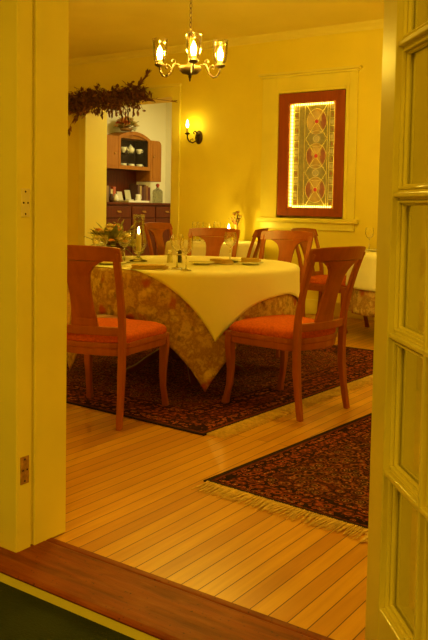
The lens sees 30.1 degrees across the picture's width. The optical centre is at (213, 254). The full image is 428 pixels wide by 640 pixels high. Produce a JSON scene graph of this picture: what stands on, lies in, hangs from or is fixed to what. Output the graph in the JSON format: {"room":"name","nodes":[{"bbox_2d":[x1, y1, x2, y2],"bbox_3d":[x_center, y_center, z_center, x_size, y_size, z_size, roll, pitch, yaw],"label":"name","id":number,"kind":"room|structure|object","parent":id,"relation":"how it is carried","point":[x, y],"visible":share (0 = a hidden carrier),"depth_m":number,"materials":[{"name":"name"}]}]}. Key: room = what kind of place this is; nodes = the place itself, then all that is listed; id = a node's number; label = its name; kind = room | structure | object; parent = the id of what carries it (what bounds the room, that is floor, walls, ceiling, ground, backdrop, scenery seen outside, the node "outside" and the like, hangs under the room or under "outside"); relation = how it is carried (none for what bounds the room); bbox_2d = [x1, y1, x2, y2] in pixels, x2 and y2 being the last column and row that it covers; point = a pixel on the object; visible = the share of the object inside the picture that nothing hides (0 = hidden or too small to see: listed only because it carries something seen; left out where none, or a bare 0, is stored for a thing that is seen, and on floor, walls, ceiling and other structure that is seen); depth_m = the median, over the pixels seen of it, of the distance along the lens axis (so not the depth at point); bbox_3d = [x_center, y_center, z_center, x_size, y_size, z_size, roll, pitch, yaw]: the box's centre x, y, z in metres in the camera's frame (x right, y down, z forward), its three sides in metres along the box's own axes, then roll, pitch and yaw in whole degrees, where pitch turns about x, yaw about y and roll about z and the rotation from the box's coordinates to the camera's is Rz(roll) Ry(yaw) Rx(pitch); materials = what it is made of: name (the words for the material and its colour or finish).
{"room":"dining room","nodes":[
{"label":"dining room","id":0,"kind":"room"},
{"bbox_2d":[0,582,135,639],"bbox_3d":[-0.840,1.185,0.300,6.800,0.048,3.830,3,4,35],"label":"floor","id":1,"kind":"structure","parent":0,"point":[23,615],"depth_m":2.27,"materials":[{"name":"green carpet"}]},
{"bbox_2d":[0,573,159,639],"bbox_3d":[0.278,1.087,1.889,6.400,0.070,0.081,3,4,35],"label":"trim","id":2,"kind":"structure","parent":1,"relation":"on","point":[126,630],"depth_m":2.31,"materials":[{"name":"beige paint"}]},
{"bbox_2d":[0,538,333,639],"bbox_3d":[0.328,1.040,1.956,6.400,0.016,0.260,3,4,35],"label":"threshold","id":3,"kind":"structure","parent":2,"relation":"on","point":[153,605],"depth_m":2.33,"materials":[{"name":"brown wood"}]},
{"bbox_2d":[107,102,171,202],"bbox_3d":[-0.018,-1.172,11.506,4.120,2.850,2.910,3,4,35],"label":"wall","id":4,"kind":"structure","parent":0,"point":[155,123],"depth_m":13.52,"materials":[{"name":"paint"}]},
{"bbox_2d":[52,289,374,639],"bbox_3d":[0.157,0.804,5.972,9.900,0.040,6.121,3,4,35],"label":"floor","id":5,"kind":"structure","parent":0,"point":[131,501],"depth_m":2.90,"materials":[{"name":"brown wood"}]},
{"bbox_2d":[67,245,169,430],"bbox_3d":[-0.606,0.399,4.284,0.542,0.945,0.683,2,4,19],"label":"dining chair","id":6,"kind":"object","parent":5,"relation":"on","point":[89,335],"visible":0.75,"depth_m":4.08,"materials":[{"name":"brown wood"}]},
{"bbox_2d":[67,318,166,342],"bbox_3d":[-0.577,0.402,4.365,0.536,0.072,0.507,2,4,19],"label":"seat cushion","id":7,"kind":"object","parent":6,"relation":"on","point":[135,331],"depth_m":4.20,"materials":[{"name":"orange fabric"}]},
{"bbox_2d":[144,222,172,254],"bbox_3d":[-0.433,0.113,8.969,0.683,0.945,0.542,3,4,35],"label":"dining chair","id":8,"kind":"object","parent":5,"relation":"on","point":[157,229],"visible":0.31,"depth_m":9.08,"materials":[{"name":"brown wood"}]},
{"bbox_2d":[66,344,373,438],"bbox_3d":[-0.229,0.779,5.842,2.800,0.011,2.764,4,4,37],"label":"rug","id":9,"kind":"object","parent":5,"relation":"on","point":[254,396],"visible":0.66,"depth_m":4.98,"materials":[{"name":"red fabric"}]},
{"bbox_2d":[126,348,242,384],"bbox_3d":[-0.189,0.425,5.383,1.420,0.738,1.420,3,4,35],"label":"dining table","id":10,"kind":"object","parent":9,"relation":"on","point":[154,355],"visible":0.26,"depth_m":5.33,"materials":[{"name":"red wood"}]},
{"bbox_2d":[67,267,297,391],"bbox_3d":[-0.182,0.416,5.370,1.526,0.722,1.517,4,5,38],"label":"tablecloth","id":11,"kind":"object","parent":10,"relation":"on","point":[147,298],"visible":0.29,"depth_m":4.65,"materials":[{"name":"fabric"}]},
{"bbox_2d":[70,255,299,341],"bbox_3d":[-0.166,0.309,5.389,1.585,0.522,1.526,3,4,35],"label":"tablecloth","id":12,"kind":"object","parent":11,"relation":"on","point":[219,294],"visible":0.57,"depth_m":4.69,"materials":[{"name":"beige fabric"}]},
{"bbox_2d":[92,234,107,245],"bbox_3d":[-0.746,-0.044,5.219,0.104,0.180,0.104,3,4,35],"label":"wine glass","id":13,"kind":"object","parent":12,"relation":"on","point":[98,239],"visible":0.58,"depth_m":5.18,"materials":[{"name":"clear glass"}]},
{"bbox_2d":[84,217,141,254],"bbox_3d":[-0.704,-0.117,5.530,0.446,0.289,0.471,1,4,-5],"label":"centrepiece","id":14,"kind":"object","parent":12,"relation":"on","point":[112,231],"visible":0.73,"depth_m":5.51,"materials":[{"name":"green plant"}]},
{"bbox_2d":[99,261,126,264],"bbox_3d":[-0.662,0.049,5.067,0.220,0.016,0.220,3,4,35],"label":"bread plate","id":15,"kind":"object","parent":12,"relation":"on","point":[123,261],"visible":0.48,"depth_m":5.00,"materials":[{"name":"white ceramic"}]},
{"bbox_2d":[118,233,131,262],"bbox_3d":[-0.585,-0.048,5.203,0.092,0.195,0.092,3,4,35],"label":"wine glass","id":16,"kind":"object","parent":12,"relation":"on","point":[124,239],"visible":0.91,"depth_m":5.17,"materials":[{"name":"clear glass"}]},
{"bbox_2d":[118,233,131,247],"bbox_3d":[-0.584,-0.096,5.200,0.092,0.098,0.092,3,4,35],"label":"bowl","id":17,"kind":"object","parent":16,"relation":"on","point":[124,239],"depth_m":5.17,"materials":[{"name":"clear glass"}]},
{"bbox_2d":[129,227,146,261],"bbox_3d":[-0.506,-0.115,5.346,0.120,0.315,0.120,3,4,35],"label":"candle","id":18,"kind":"object","parent":12,"relation":"on","point":[138,251],"visible":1,"depth_m":5.33,"materials":[{"name":"white wax"}]},
{"bbox_2d":[130,264,168,269],"bbox_3d":[-0.384,0.069,4.750,0.211,0.026,0.120,1,4,5],"label":"folded napkin","id":19,"kind":"object","parent":12,"relation":"on","point":[134,266],"visible":1,"depth_m":4.70,"materials":[{"name":"orange fabric"}]},
{"bbox_2d":[167,250,171,262],"bbox_3d":[-0.291,0.009,5.244,0.042,0.088,0.042,3,4,35],"label":"shaker","id":20,"kind":"object","parent":12,"relation":"on","point":[169,259],"visible":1,"depth_m":5.23,"materials":[{"name":"clear glass"}]},
{"bbox_2d":[171,234,183,268],"bbox_3d":[-0.223,-0.022,4.817,0.080,0.205,0.080,3,4,35],"label":"wine glass","id":21,"kind":"object","parent":12,"relation":"on","point":[175,238],"visible":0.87,"depth_m":4.79,"materials":[{"name":"clear glass"}]},
{"bbox_2d":[171,234,183,250],"bbox_3d":[-0.222,-0.073,4.814,0.080,0.104,0.080,3,4,35],"label":"bowl","id":22,"kind":"object","parent":21,"relation":"on","point":[175,238],"depth_m":4.78,"materials":[{"name":"clear glass"}]},
{"bbox_2d":[177,250,181,262],"bbox_3d":[-0.228,0.009,5.255,0.042,0.088,0.042,3,4,35],"label":"shaker","id":23,"kind":"object","parent":12,"relation":"on","point":[179,251],"visible":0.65,"depth_m":5.24,"materials":[{"name":"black glass"}]},
{"bbox_2d":[180,238,192,270],"bbox_3d":[-0.163,-0.005,4.680,0.076,0.189,0.076,3,4,35],"label":"wine glass","id":24,"kind":"object","parent":12,"relation":"on","point":[186,244],"visible":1,"depth_m":4.65,"materials":[{"name":"clear glass"}]},
{"bbox_2d":[180,238,192,253],"bbox_3d":[-0.162,-0.051,4.677,0.076,0.095,0.076,3,4,35],"label":"bowl","id":25,"kind":"object","parent":24,"relation":"on","point":[186,244],"depth_m":4.65,"materials":[{"name":"clear glass"}]},
{"bbox_2d":[189,261,214,264],"bbox_3d":[-0.080,0.052,5.184,0.170,0.016,0.170,3,4,35],"label":"bread plate","id":26,"kind":"object","parent":12,"relation":"on","point":[193,262],"visible":1,"depth_m":5.16,"materials":[{"name":"white ceramic"}]},
{"bbox_2d":[210,258,233,263],"bbox_3d":[0.048,0.039,5.276,0.100,0.026,0.152,-1,4,-35],"label":"folded napkin","id":27,"kind":"object","parent":12,"relation":"on","point":[216,260],"visible":0.96,"depth_m":5.23,"materials":[{"name":"orange fabric"}]},
{"bbox_2d":[224,232,236,262],"bbox_3d":[0.110,-0.051,5.375,0.084,0.205,0.084,3,4,35],"label":"wine glass","id":28,"kind":"object","parent":12,"relation":"on","point":[230,238],"visible":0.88,"depth_m":5.34,"materials":[{"name":"clear glass"}]},
{"bbox_2d":[224,232,236,246],"bbox_3d":[0.111,-0.102,5.372,0.084,0.104,0.084,3,4,35],"label":"bowl","id":29,"kind":"object","parent":28,"relation":"on","point":[230,238],"depth_m":5.34,"materials":[{"name":"clear glass"}]},
{"bbox_2d":[238,261,263,264],"bbox_3d":[0.241,0.054,5.240,0.170,0.016,0.170,3,4,35],"label":"bread plate","id":30,"kind":"object","parent":12,"relation":"on","point":[244,263],"visible":0.91,"depth_m":5.20,"materials":[{"name":"white ceramic"}]},
{"bbox_2d":[240,257,260,261],"bbox_3d":[0.242,0.032,5.238,0.122,0.026,0.070,2,4,20],"label":"folded napkin","id":31,"kind":"object","parent":30,"relation":"on","point":[243,259],"visible":1,"depth_m":5.21,"materials":[{"name":"orange fabric"}]},
{"bbox_2d":[187,228,239,256],"bbox_3d":[-0.101,0.246,6.823,0.542,0.945,0.683,2,4,21],"label":"dining chair","id":32,"kind":"object","parent":9,"relation":"on","point":[213,244],"visible":0.24,"depth_m":7.05,"materials":[{"name":"brown wood"}]},
{"bbox_2d":[259,230,313,357],"bbox_3d":[0.460,0.281,6.414,0.542,0.945,0.683,3,4,32],"label":"dining chair","id":33,"kind":"object","parent":9,"relation":"on","point":[287,241],"visible":0.28,"depth_m":6.61,"materials":[{"name":"brown wood"}]},
{"bbox_2d":[221,246,365,421],"bbox_3d":[0.477,0.402,4.542,0.542,0.945,0.683,-3,6,-45],"label":"dining chair","id":34,"kind":"object","parent":9,"relation":"on","point":[296,333],"visible":1,"depth_m":4.39,"materials":[{"name":"brown wood"}]},
{"bbox_2d":[230,315,335,338],"bbox_3d":[0.417,0.405,4.603,0.536,0.072,0.507,-3,6,-45],"label":"seat cushion","id":35,"kind":"object","parent":34,"relation":"on","point":[271,326],"depth_m":4.45,"materials":[{"name":"orange fabric"}]},
{"bbox_2d":[246,228,268,257],"bbox_3d":[0.172,0.204,7.673,0.683,0.945,0.542,2,4,13],"label":"dining chair","id":36,"kind":"object","parent":5,"relation":"on","point":[257,233],"visible":0.14,"depth_m":7.40,"materials":[{"name":"brown wood"}]},
{"bbox_2d":[191,413,371,542],"bbox_3d":[1.153,0.935,3.713,1.364,0.011,2.350,4,5,39],"label":"rug","id":37,"kind":"object","parent":5,"relation":"on","point":[323,477],"visible":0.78,"depth_m":3.33,"materials":[{"name":"red fabric"}]},
{"bbox_2d":[291,228,369,333],"bbox_3d":[1.089,0.221,7.661,0.683,0.945,0.542,3,4,35],"label":"dining chair","id":38,"kind":"object","parent":5,"relation":"on","point":[317,282],"visible":0.34,"depth_m":7.58,"materials":[{"name":"brown wood"}]},
{"bbox_2d":[309,274,346,285],"bbox_3d":[1.159,0.234,7.612,0.507,0.072,0.536,3,4,35],"label":"seat cushion","id":39,"kind":"object","parent":38,"relation":"on","point":[316,279],"depth_m":7.48,"materials":[{"name":"orange fabric"}]},
{"bbox_3d":[1.839,0.362,7.080,1.180,0.738,1.180,3,4,35],"label":"dining table","id":40,"kind":"object","parent":5,"relation":"on","visible":0},
{"bbox_2d":[348,288,374,316],"bbox_3d":[1.851,0.246,7.069,1.316,0.522,1.326,3,4,35],"label":"tablecloth","id":41,"kind":"object","parent":40,"relation":"on","point":[362,302],"visible":0.2,"depth_m":6.77,"materials":[{"name":"fabric"}]},
{"bbox_2d":[345,250,376,291],"bbox_3d":[1.850,0.134,7.062,1.311,0.311,1.316,3,4,35],"label":"tablecloth","id":42,"kind":"object","parent":41,"relation":"on","point":[365,280],"visible":0.2,"depth_m":6.73,"materials":[{"name":"beige fabric"}]},
{"bbox_2d":[365,228,373,248],"bbox_3d":[1.420,-0.147,7.279,0.080,0.205,0.080,3,4,35],"label":"wine glass","id":43,"kind":"object","parent":42,"relation":"on","point":[369,232],"visible":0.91,"depth_m":7.25,"materials":[{"name":"clear glass"}]},
{"bbox_2d":[365,228,373,238],"bbox_3d":[1.421,-0.198,7.276,0.080,0.104,0.080,3,4,35],"label":"bowl","id":44,"kind":"object","parent":43,"relation":"on","point":[369,232],"depth_m":7.25,"materials":[{"name":"clear glass"}]},
{"bbox_3d":[0.001,0.233,8.634,0.980,0.738,0.980,3,4,35],"label":"dining table","id":45,"kind":"object","parent":5,"relation":"on","visible":0},
{"bbox_2d":[165,240,264,258],"bbox_3d":[-0.004,0.147,8.618,1.073,0.583,1.075,3,4,35],"label":"tablecloth","id":46,"kind":"object","parent":45,"relation":"on","point":[199,247],"visible":0.28,"depth_m":8.16,"materials":[{"name":"beige fabric"}]},
{"bbox_2d":[192,222,198,240],"bbox_3d":[-0.198,-0.258,8.603,0.080,0.205,0.080,3,4,35],"label":"wine glass","id":47,"kind":"object","parent":46,"relation":"on","point":[194,224],"visible":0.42,"depth_m":8.57,"materials":[{"name":"clear glass"}]},
{"bbox_2d":[196,222,202,240],"bbox_3d":[-0.148,-0.249,8.483,0.080,0.205,0.080,3,4,35],"label":"wine glass","id":48,"kind":"object","parent":46,"relation":"on","point":[199,224],"visible":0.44,"depth_m":8.44,"materials":[{"name":"clear glass"}]},
{"bbox_2d":[196,222,202,227],"bbox_3d":[-0.148,-0.300,8.479,0.080,0.104,0.080,3,4,35],"label":"bowl","id":49,"kind":"object","parent":48,"relation":"on","point":[199,224],"depth_m":8.44,"materials":[{"name":"clear glass"}]},
{"bbox_2d":[202,222,209,241],"bbox_3d":[-0.085,-0.241,8.365,0.080,0.205,0.080,3,4,35],"label":"wine glass","id":50,"kind":"object","parent":46,"relation":"on","point":[205,224],"visible":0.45,"depth_m":8.33,"materials":[{"name":"clear glass"}]},
{"bbox_2d":[202,222,209,227],"bbox_3d":[-0.084,-0.291,8.362,0.080,0.104,0.080,3,4,35],"label":"bowl","id":51,"kind":"object","parent":50,"relation":"on","point":[205,224],"depth_m":8.33,"materials":[{"name":"clear glass"}]},
{"bbox_2d":[214,222,220,227],"bbox_3d":[0.034,-0.258,8.672,0.080,0.205,0.080,3,4,35],"label":"wine glass","id":52,"kind":"object","parent":46,"relation":"on","point":[216,224],"visible":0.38,"depth_m":8.63,"materials":[{"name":"clear glass"}]},
{"bbox_2d":[228,211,242,228],"bbox_3d":[0.239,-0.323,8.777,0.166,0.329,0.149,4,5,41],"label":"bud vase","id":53,"kind":"object","parent":46,"relation":"on","point":[235,222],"visible":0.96,"depth_m":8.76,"materials":[{"name":"glass"}]},
{"bbox_2d":[67,28,382,301],"bbox_3d":[1.824,-0.845,8.211,9.700,3.030,0.390,3,4,35],"label":"wall","id":54,"kind":"structure","parent":0,"point":[220,175],"depth_m":9.08,"materials":[{"name":"paint"}]},
{"bbox_2d":[78,96,86,244],"bbox_3d":[-1.730,-0.811,10.455,0.120,2.559,0.024,3,4,35],"label":"trim","id":55,"kind":"structure","parent":54,"relation":"attached to","point":[82,121],"depth_m":10.43,"materials":[{"name":"beige paint"}]},
{"bbox_2d":[68,68,176,135],"bbox_3d":[-1.317,-1.898,9.939,2.083,0.774,0.211,4,4,36],"label":"garland","id":56,"kind":"object","parent":54,"relation":"attached to","point":[110,101],"visible":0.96,"depth_m":9.91,"materials":[{"name":"brown plant"}]},
{"bbox_2d":[80,83,181,99],"bbox_3d":[-1.083,-2.002,9.929,1.691,0.155,0.044,3,4,35],"label":"trim","id":57,"kind":"structure","parent":54,"relation":"attached to","point":[159,91],"depth_m":9.62,"materials":[{"name":"beige paint"}]},
{"bbox_2d":[170,86,180,239],"bbox_3d":[-0.357,-0.743,9.732,0.121,2.559,0.415,3,4,35],"label":"trim","id":58,"kind":"structure","parent":54,"relation":"attached to","point":[176,90],"depth_m":9.53,"materials":[{"name":"beige paint"}]},
{"bbox_2d":[185,119,202,143],"bbox_3d":[-0.244,-1.443,9.322,0.211,0.286,0.088,0,4,-17],"label":"wall sconce","id":59,"kind":"object","parent":54,"relation":"attached to","point":[198,136],"visible":1,"depth_m":9.31,"materials":[{"name":"brown metal"}]},
{"bbox_2d":[67,284,374,320],"bbox_3d":[1.681,0.595,8.132,9.700,0.159,0.020,3,4,35],"label":"baseboard","id":60,"kind":"structure","parent":54,"relation":"attached to","point":[311,305],"depth_m":8.41,"materials":[{"name":"beige paint"}]},
{"bbox_2d":[68,19,383,65],"bbox_3d":[1.717,-2.310,7.931,9.700,0.075,0.070,3,4,35],"label":"trim","id":61,"kind":"structure","parent":54,"relation":"attached to","point":[372,24],"depth_m":8.86,"materials":[{"name":"paint"}]},
{"bbox_2d":[256,65,362,231],"bbox_3d":[1.019,-1.117,8.539,1.229,1.695,0.174,3,4,35],"label":"window","id":62,"kind":"structure","parent":54,"relation":"in","point":[346,77],"depth_m":8.50,"materials":[{"name":"beige paint"}]},
{"bbox_2d":[277,89,345,216],"bbox_3d":[1.044,-1.074,8.511,0.790,1.318,0.072,3,4,35],"label":"stained glass panel","id":63,"kind":"object","parent":62,"relation":"attached to","point":[311,140],"visible":1,"depth_m":8.52,"materials":[{"name":"multicoloured glass"}]},
{"bbox_2d":[68,0,383,58],"bbox_3d":[0.194,-2.279,5.756,9.900,0.080,6.159,3,4,35],"label":"ceiling","id":64,"kind":"structure","parent":0,"point":[96,27],"depth_m":8.04,"materials":[{"name":"paint"}]},
{"bbox_2d":[152,0,227,80],"bbox_3d":[-0.151,-1.677,5.210,0.432,1.065,0.345,3,4,35],"label":"chandelier","id":65,"kind":"object","parent":64,"relation":"hanging from","point":[190,69],"visible":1,"depth_m":5.22,"materials":[{"name":"brown metal"}]},
{"bbox_3d":[-0.052,0.229,11.606,4.150,0.040,2.900,3,4,35],"label":"floor","id":66,"kind":"structure","parent":0,"visible":0},
{"bbox_2d":[106,131,169,255],"bbox_3d":[-1.299,-0.915,12.652,0.528,2.070,1.830,3,4,35],"label":"hutch","id":67,"kind":"object","parent":66,"relation":"on","point":[119,176],"visible":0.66,"depth_m":12.68,"materials":[{"name":"red wood"}]},
{"bbox_2d":[106,186,108,201],"bbox_3d":[-1.696,-0.941,12.222,0.170,0.250,0.045,3,4,35],"label":"book","id":68,"kind":"object","parent":67,"relation":"on","point":[106,186],"visible":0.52,"depth_m":12.18,"materials":[{"name":"brown paper"}]},
{"bbox_2d":[109,194,113,201],"bbox_3d":[-1.563,-0.872,12.111,0.074,0.130,0.072,3,4,35],"label":"ginger jar","id":69,"kind":"object","parent":67,"relation":"on","point":[111,198],"visible":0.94,"depth_m":12.09,"materials":[{"name":"brown ceramic"}]},
{"bbox_2d":[113,194,118,201],"bbox_3d":[-1.505,-0.876,12.193,0.094,0.130,0.093,3,4,35],"label":"ginger jar","id":70,"kind":"object","parent":67,"relation":"on","point":[116,199],"visible":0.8,"depth_m":12.16,"materials":[{"name":"white ceramic"}]},
{"bbox_2d":[116,192,122,199],"bbox_3d":[-1.491,-0.922,12.624,0.051,0.167,0.130,3,4,29],"label":"booklet","id":71,"kind":"object","parent":67,"relation":"on","point":[120,196],"visible":0.52,"depth_m":12.62,"materials":[{"name":"white paper"}]},
{"bbox_2d":[113,116,138,131],"bbox_3d":[-1.383,-2.057,12.519,0.396,0.254,0.428,2,4,10],"label":"flower basket","id":72,"kind":"object","parent":67,"relation":"on","point":[118,124],"visible":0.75,"depth_m":12.45,"materials":[{"name":"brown plant"}]},
{"bbox_2d":[120,128,132,131],"bbox_3d":[-1.379,-1.971,12.514,0.210,0.045,0.210,3,4,35],"label":"bowl","id":73,"kind":"object","parent":72,"relation":"on","point":[122,129],"depth_m":12.44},
{"bbox_2d":[124,190,130,198],"bbox_3d":[-1.380,-0.943,12.765,0.058,0.196,0.120,4,5,41],"label":"booklet","id":74,"kind":"object","parent":67,"relation":"on","point":[127,192],"visible":0.64,"depth_m":12.76,"materials":[{"name":"white paper"}]},
{"bbox_2d":[126,144,134,153],"bbox_3d":[-1.325,-1.686,12.639,0.114,0.145,0.176,1,4,5],"label":"teapot","id":75,"kind":"object","parent":67,"relation":"on","point":[130,149],"visible":1,"depth_m":12.60,"materials":[{"name":"white ceramic"}]},
{"bbox_2d":[127,147,133,153],"bbox_3d":[-1.325,-1.669,12.644,0.116,0.110,0.114,3,4,35],"label":"pot","id":76,"kind":"object","parent":75,"relation":"on","point":[130,150],"depth_m":12.60,"materials":[{"name":"white ceramic"}]},
{"bbox_2d":[129,184,138,200],"bbox_3d":[-1.288,-0.991,12.818,0.190,0.290,0.040,3,4,35],"label":"book","id":77,"kind":"object","parent":67,"relation":"on","point":[134,188],"visible":0.64,"depth_m":12.79,"materials":[{"name":"brown paper"}]},
{"bbox_2d":[118,200,149,202],"bbox_3d":[-1.270,-0.845,12.568,0.240,0.030,0.500,3,4,35],"label":"serving tray","id":78,"kind":"object","parent":67,"relation":"on","point":[119,200],"visible":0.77,"depth_m":12.40,"materials":[{"name":"white ceramic"}]},
{"bbox_2d":[135,194,140,200],"bbox_3d":[-1.197,-0.904,12.673,0.114,0.120,0.089,-1,4,-23],"label":"creamer","id":79,"kind":"object","parent":78,"relation":"on","point":[138,198],"visible":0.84,"depth_m":12.63,"materials":[{"name":"white ceramic"}]},
{"bbox_2d":[106,202,169,204],"bbox_3d":[-1.306,-0.818,12.662,0.515,0.035,1.830,3,4,35],"label":"countertop","id":80,"kind":"structure","parent":67,"relation":"on","point":[122,203],"depth_m":12.33,"materials":[{"name":"red wood"}]},
{"bbox_2d":[139,186,141,200],"bbox_3d":[-1.256,-0.983,12.863,0.190,0.270,0.044,3,4,35],"label":"book","id":81,"kind":"object","parent":67,"relation":"on","point":[140,187],"visible":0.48,"depth_m":12.81,"materials":[{"name":"beige paper"}]},
{"bbox_2d":[139,185,145,200],"bbox_3d":[-1.196,-0.997,12.947,0.190,0.290,0.040,3,4,35],"label":"book","id":82,"kind":"object","parent":67,"relation":"on","point":[144,186],"visible":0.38,"depth_m":12.89,"materials":[{"name":"brown paper"}]},
{"bbox_2d":[146,186,147,200],"bbox_3d":[-1.165,-0.990,12.993,0.190,0.270,0.044,3,4,35],"label":"book","id":83,"kind":"object","parent":67,"relation":"on","point":[146,186],"visible":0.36,"depth_m":12.93,"materials":[{"name":"brown paper"}]},
{"bbox_2d":[152,184,162,202],"bbox_3d":[-0.936,-1.025,13.204,0.124,0.322,0.124,3,4,35],"label":"decanter","id":84,"kind":"object","parent":67,"relation":"on","point":[157,194],"visible":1,"depth_m":13.24,"materials":[{"name":"clear glass"}]},
{"bbox_3d":[-1.232,-0.559,3.082,10.800,3.070,0.184,3,4,35],"label":"wall","id":85,"kind":"structure","parent":0,"visible":0},
{"bbox_2d":[0,0,18,552],"bbox_3d":[-0.684,-0.169,2.581,0.144,2.288,0.038,3,4,35],"label":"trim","id":86,"kind":"structure","parent":85,"relation":"attached to","point":[9,9],"depth_m":2.57,"materials":[{"name":"beige paint"}]},
{"bbox_2d":[18,0,68,551],"bbox_3d":[-0.569,-0.170,2.632,0.024,2.288,0.213,3,4,35],"label":"trim","id":87,"kind":"structure","parent":85,"relation":"attached to","point":[43,24],"depth_m":2.64,"materials":[{"name":"beige paint"}]},
{"bbox_2d":[365,0,427,639],"bbox_3d":[0.432,-0.068,1.542,0.057,2.235,0.631,1,4,-5],"label":"door","id":88,"kind":"structure","parent":85,"relation":"in","point":[390,479],"depth_m":1.76,"materials":[{"name":"paint"}]},
{"bbox_2d":[398,0,427,627],"bbox_3d":[0.470,-0.098,1.773,0.140,2.288,0.038,3,4,35],"label":"window pane","id":89,"kind":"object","parent":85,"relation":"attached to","point":[419,214],"depth_m":1.79,"materials":[{"name":"clear glass"}]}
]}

